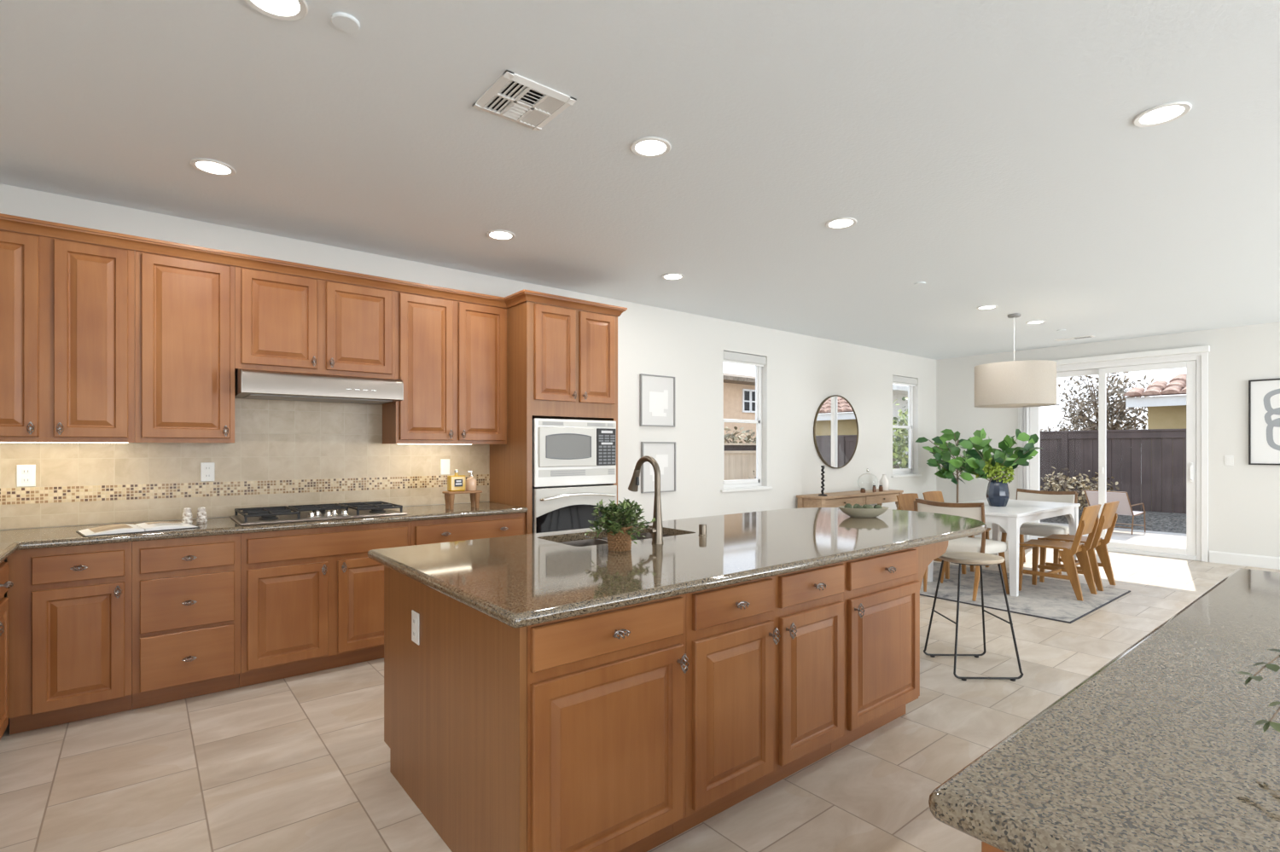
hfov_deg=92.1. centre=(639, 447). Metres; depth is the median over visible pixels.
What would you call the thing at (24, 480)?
socket
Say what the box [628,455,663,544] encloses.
faucet
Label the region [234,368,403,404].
range hood
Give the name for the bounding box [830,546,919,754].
base cabinet
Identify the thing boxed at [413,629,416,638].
socket
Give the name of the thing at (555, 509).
wall oven
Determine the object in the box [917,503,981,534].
cushion
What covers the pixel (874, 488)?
jar
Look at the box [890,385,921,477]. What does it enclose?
window
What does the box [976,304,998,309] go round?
recessed light
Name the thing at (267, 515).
gas cooktop
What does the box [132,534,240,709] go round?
base cabinet
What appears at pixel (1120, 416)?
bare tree
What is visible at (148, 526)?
open book
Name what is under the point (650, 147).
recessed light
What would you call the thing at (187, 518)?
shaker
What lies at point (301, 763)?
floor
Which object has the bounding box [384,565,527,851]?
island end panel
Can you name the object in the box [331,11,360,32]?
smoke detector
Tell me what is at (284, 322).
upper cabinet
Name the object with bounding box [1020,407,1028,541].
vertical blind
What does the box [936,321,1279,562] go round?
wall
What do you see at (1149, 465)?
fence
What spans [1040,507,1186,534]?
ground
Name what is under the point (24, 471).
socket
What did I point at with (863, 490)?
jar
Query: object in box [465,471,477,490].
soap bottle
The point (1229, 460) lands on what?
wall switch
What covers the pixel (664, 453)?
framed print
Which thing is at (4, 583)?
base cabinet
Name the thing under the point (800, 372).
wall
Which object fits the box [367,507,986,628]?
countertop
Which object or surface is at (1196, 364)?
door
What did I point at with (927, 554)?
corbel
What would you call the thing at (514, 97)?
ceiling vent
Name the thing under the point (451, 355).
upper cabinet
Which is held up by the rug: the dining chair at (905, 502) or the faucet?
the dining chair at (905, 502)
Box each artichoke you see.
[843,503,852,508]
[873,505,882,508]
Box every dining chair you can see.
[896,493,965,579]
[922,491,990,572]
[1018,504,1100,601]
[1037,500,1119,591]
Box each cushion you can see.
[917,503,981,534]
[1017,492,1075,503]
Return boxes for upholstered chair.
[913,498,1009,601]
[997,488,1077,575]
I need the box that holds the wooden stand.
[442,489,482,510]
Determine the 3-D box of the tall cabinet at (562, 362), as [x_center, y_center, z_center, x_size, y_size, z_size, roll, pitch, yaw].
[-0.679,0.132,4.984,0.830,2.430,0.693,0,0,-39]
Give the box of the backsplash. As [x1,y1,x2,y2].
[0,398,489,529]
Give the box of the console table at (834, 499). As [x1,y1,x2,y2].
[796,488,903,510]
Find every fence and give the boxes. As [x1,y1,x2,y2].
[723,443,756,480]
[907,429,1186,513]
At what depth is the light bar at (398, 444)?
4.39 m
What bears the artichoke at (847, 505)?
in the bowl
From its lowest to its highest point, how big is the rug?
0.010 m
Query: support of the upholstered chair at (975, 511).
on the rug
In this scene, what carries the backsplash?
attached to the wall at (800, 372)
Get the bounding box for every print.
[88,523,133,532]
[145,522,180,524]
[640,373,674,427]
[640,442,675,493]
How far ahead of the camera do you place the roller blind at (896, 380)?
9.16 m
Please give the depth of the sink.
3.18 m
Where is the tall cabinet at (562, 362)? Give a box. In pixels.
[489,301,617,535]
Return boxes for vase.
[879,474,889,490]
[948,428,1041,506]
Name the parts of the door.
sash, sash, handle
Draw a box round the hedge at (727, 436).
[723,426,756,443]
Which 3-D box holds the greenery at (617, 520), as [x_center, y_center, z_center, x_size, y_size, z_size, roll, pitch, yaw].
[-0.094,0.321,2.613,0.271,0.223,0.305,0,0,18]
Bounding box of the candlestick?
[818,465,826,496]
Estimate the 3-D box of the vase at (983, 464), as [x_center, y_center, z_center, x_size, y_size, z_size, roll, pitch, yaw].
[3.614,0.194,6.311,0.980,0.799,0.525,0,0,-2]
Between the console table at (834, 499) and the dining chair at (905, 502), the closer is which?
the dining chair at (905, 502)
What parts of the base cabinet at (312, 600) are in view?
door, handle, drawer, handle, door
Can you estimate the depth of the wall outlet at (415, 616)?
2.31 m
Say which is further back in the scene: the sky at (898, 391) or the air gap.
the sky at (898, 391)
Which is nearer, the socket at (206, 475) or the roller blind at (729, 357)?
the socket at (206, 475)
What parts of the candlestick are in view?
stem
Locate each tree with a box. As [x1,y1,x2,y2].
[892,396,908,469]
[914,429,977,537]
[1054,372,1157,430]
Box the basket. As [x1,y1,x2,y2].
[606,525,633,552]
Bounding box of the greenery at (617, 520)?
[584,499,655,552]
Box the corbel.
[918,541,948,589]
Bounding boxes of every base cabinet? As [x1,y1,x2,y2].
[0,560,13,740]
[6,541,132,734]
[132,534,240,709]
[238,521,410,687]
[410,512,525,546]
[527,593,689,851]
[673,562,843,837]
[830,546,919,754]
[981,842,1003,851]
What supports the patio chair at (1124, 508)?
on the patio
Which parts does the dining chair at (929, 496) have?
backrest, leg, leg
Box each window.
[720,366,772,492]
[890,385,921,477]
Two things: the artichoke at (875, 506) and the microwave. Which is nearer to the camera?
the artichoke at (875, 506)
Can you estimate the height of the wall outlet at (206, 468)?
0.117 m
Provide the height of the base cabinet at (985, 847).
0.871 m
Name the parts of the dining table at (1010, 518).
leg, leg, leg, leg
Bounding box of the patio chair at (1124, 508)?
[1083,489,1146,535]
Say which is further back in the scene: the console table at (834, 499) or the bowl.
the console table at (834, 499)
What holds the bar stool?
on the floor
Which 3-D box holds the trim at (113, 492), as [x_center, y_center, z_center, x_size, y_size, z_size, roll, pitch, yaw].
[-1.411,0.257,2.620,3.280,0.090,3.450,0,0,-39]
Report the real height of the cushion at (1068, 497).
0.236 m
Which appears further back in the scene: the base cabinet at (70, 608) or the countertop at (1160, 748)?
the base cabinet at (70, 608)
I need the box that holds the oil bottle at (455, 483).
[447,469,465,491]
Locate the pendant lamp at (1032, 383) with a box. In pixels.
[974,313,1056,408]
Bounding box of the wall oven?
[532,484,616,534]
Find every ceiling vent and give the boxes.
[472,69,575,130]
[1054,335,1095,341]
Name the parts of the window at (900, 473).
sash, sill, sash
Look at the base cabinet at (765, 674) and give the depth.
2.30 m
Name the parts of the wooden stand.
leg, leg, leg, leg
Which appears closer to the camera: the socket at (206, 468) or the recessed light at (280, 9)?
the recessed light at (280, 9)
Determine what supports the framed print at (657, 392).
attached to the wall at (800, 372)
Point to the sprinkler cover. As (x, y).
(921, 283)
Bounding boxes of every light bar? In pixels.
[0,442,127,443]
[397,443,454,444]
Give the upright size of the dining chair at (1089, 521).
0.828 m
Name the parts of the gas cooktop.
burner, knob, knob, rim trim, burner, knob, knob, knob, burner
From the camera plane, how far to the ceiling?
2.83 m
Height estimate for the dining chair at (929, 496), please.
0.828 m
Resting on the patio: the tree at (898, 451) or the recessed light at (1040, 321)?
the tree at (898, 451)
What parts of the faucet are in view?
lever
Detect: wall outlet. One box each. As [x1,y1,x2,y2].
[16,465,35,487]
[200,462,214,482]
[411,610,419,645]
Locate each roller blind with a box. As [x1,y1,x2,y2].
[723,350,766,366]
[892,375,917,386]
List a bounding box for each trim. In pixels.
[0,213,627,316]
[0,474,489,505]
[1052,345,1210,366]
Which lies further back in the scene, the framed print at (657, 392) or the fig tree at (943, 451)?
the fig tree at (943, 451)
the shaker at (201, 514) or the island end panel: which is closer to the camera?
the island end panel
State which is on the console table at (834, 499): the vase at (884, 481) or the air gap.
the vase at (884, 481)
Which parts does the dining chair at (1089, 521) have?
leg, leg, rail, seat, seat rail, rail, leg, leg, backrest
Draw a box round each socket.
[22,469,29,474]
[22,477,29,482]
[204,465,210,470]
[204,473,210,477]
[413,617,416,625]
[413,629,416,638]
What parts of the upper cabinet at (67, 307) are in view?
door, handle, handle, door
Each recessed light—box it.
[189,158,236,176]
[244,0,308,20]
[485,229,515,240]
[630,136,671,157]
[661,273,684,280]
[825,217,856,229]
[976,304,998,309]
[1025,320,1046,324]
[1132,101,1192,127]
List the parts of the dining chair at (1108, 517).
leg, leg, rail, seat, rail, leg, leg, backrest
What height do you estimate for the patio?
0.127 m
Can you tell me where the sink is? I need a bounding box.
[558,533,670,546]
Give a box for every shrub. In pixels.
[1040,417,1096,431]
[1040,466,1119,510]
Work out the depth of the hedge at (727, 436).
12.61 m
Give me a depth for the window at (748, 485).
7.18 m
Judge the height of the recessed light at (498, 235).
0.008 m
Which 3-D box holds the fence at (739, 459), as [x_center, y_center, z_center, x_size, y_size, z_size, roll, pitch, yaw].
[1.855,0.707,10.115,4.604,1.560,0.100,0,0,-39]
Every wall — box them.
[0,183,936,598]
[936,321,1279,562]
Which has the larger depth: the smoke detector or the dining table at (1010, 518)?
the dining table at (1010, 518)
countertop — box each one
[0,501,527,563]
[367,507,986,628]
[928,568,1279,851]
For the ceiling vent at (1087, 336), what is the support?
in the ceiling
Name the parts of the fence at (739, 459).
cap rail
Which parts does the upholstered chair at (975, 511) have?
post, leg, leg, rail, seat, leg, post, leg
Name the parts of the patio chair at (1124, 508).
frame, sling seat, frame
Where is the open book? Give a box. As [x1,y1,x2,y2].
[75,522,200,537]
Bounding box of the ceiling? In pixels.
[0,0,1279,360]
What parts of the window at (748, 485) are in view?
sash, sash, sill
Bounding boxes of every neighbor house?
[723,372,756,443]
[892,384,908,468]
[1122,373,1186,429]
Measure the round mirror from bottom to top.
0.952 m
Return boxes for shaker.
[181,507,192,523]
[196,506,207,523]
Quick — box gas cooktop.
[230,500,407,526]
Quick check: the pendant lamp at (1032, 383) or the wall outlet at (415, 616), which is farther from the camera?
the pendant lamp at (1032, 383)
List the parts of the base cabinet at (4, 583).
handle, drawer, door, handle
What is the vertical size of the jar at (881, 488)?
0.085 m
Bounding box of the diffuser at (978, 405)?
[976,403,1053,407]
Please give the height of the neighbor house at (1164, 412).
3.892 m
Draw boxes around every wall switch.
[440,459,449,475]
[1224,455,1233,465]
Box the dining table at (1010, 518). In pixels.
[927,499,1080,597]
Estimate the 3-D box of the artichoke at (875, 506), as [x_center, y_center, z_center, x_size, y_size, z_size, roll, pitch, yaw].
[1.484,0.378,3.853,0.051,0.048,0.047,0,0,-17]
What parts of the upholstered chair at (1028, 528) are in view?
leg, leg, seat, rail, post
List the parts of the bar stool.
frame, seat, frame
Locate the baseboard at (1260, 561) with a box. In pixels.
[974,529,1279,570]
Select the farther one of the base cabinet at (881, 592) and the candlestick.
the candlestick
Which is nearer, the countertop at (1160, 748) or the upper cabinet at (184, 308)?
the countertop at (1160, 748)
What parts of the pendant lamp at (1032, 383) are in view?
cord, lamp shade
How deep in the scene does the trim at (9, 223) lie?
3.73 m
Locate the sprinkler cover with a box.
[913,281,925,285]
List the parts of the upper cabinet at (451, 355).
door, door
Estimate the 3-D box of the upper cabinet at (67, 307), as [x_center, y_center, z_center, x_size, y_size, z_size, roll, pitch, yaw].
[-3.092,-0.555,3.232,0.694,1.055,0.383,0,0,-39]
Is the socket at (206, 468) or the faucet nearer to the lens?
the faucet
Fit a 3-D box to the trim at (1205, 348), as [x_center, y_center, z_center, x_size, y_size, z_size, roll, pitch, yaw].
[5.986,-1.163,8.086,0.077,0.070,2.190,0,0,-39]
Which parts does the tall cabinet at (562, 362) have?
door, door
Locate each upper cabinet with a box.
[0,229,134,442]
[134,250,234,443]
[234,266,395,379]
[382,290,506,444]
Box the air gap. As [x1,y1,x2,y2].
[698,523,707,536]
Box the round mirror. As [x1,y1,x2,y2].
[813,395,858,468]
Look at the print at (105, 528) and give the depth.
3.17 m
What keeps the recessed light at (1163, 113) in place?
in the ceiling
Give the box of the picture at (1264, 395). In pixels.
[1248,378,1279,465]
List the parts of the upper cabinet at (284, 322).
door, handle, handle, door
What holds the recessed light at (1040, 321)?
in the ceiling
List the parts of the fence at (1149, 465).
cap rail, post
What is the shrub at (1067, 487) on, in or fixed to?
on the ground
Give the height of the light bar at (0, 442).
0.026 m
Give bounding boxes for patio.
[1040,522,1186,548]
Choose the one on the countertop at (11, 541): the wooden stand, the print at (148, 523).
the wooden stand
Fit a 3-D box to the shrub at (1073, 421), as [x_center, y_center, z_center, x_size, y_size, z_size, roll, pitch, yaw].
[9.037,0.405,13.585,1.708,2.166,3.248,0,0,-39]
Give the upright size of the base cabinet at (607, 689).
0.874 m
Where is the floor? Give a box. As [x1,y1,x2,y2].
[0,537,1279,851]
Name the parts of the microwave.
door, control panel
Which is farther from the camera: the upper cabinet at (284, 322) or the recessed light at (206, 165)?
the upper cabinet at (284, 322)
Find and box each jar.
[860,488,865,493]
[872,485,876,492]
[878,485,883,491]
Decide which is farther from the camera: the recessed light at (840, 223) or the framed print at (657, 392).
the framed print at (657, 392)
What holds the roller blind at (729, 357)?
attached to the wall at (800, 372)
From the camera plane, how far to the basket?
2.57 m
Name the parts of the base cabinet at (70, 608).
drawer, door, handle, handle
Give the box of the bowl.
[837,506,888,517]
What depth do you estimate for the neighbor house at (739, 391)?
21.38 m
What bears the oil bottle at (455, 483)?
on the wooden stand
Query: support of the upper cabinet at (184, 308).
attached to the wall at (800, 372)
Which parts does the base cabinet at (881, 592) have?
handle, drawer, door, handle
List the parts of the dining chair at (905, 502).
backrest, leg, leg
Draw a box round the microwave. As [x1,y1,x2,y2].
[532,418,616,487]
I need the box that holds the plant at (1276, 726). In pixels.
[1236,648,1279,733]
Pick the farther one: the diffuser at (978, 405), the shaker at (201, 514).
the diffuser at (978, 405)
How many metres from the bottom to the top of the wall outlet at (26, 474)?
0.117 m
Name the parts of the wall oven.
glass, handle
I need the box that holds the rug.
[919,562,1130,623]
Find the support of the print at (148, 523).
on the open book
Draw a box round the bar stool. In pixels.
[923,552,1023,681]
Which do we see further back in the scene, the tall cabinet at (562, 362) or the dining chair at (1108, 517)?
the dining chair at (1108, 517)
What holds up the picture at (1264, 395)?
attached to the wall at (1244, 498)
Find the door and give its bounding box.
[1018,352,1208,562]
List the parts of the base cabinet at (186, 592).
drawer, drawer, drawer, handle, handle, handle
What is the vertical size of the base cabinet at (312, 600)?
0.874 m
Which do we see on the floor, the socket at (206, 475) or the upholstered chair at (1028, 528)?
the upholstered chair at (1028, 528)
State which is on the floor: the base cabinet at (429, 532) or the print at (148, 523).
the base cabinet at (429, 532)
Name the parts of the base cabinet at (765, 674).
drawer, door, handle, handle, handle, drawer, door, handle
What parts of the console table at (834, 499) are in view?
leg, leg, drawer, drawer, leg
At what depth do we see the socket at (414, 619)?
2.31 m
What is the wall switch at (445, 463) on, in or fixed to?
attached to the backsplash
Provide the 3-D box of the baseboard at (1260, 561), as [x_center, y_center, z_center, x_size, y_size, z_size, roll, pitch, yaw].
[7.591,1.280,6.170,0.016,0.135,9.250,0,0,-39]
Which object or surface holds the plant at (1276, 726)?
on the countertop at (1160, 748)
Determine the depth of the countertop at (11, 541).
3.38 m
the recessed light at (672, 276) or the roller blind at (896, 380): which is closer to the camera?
the recessed light at (672, 276)
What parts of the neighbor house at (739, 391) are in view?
pane, pane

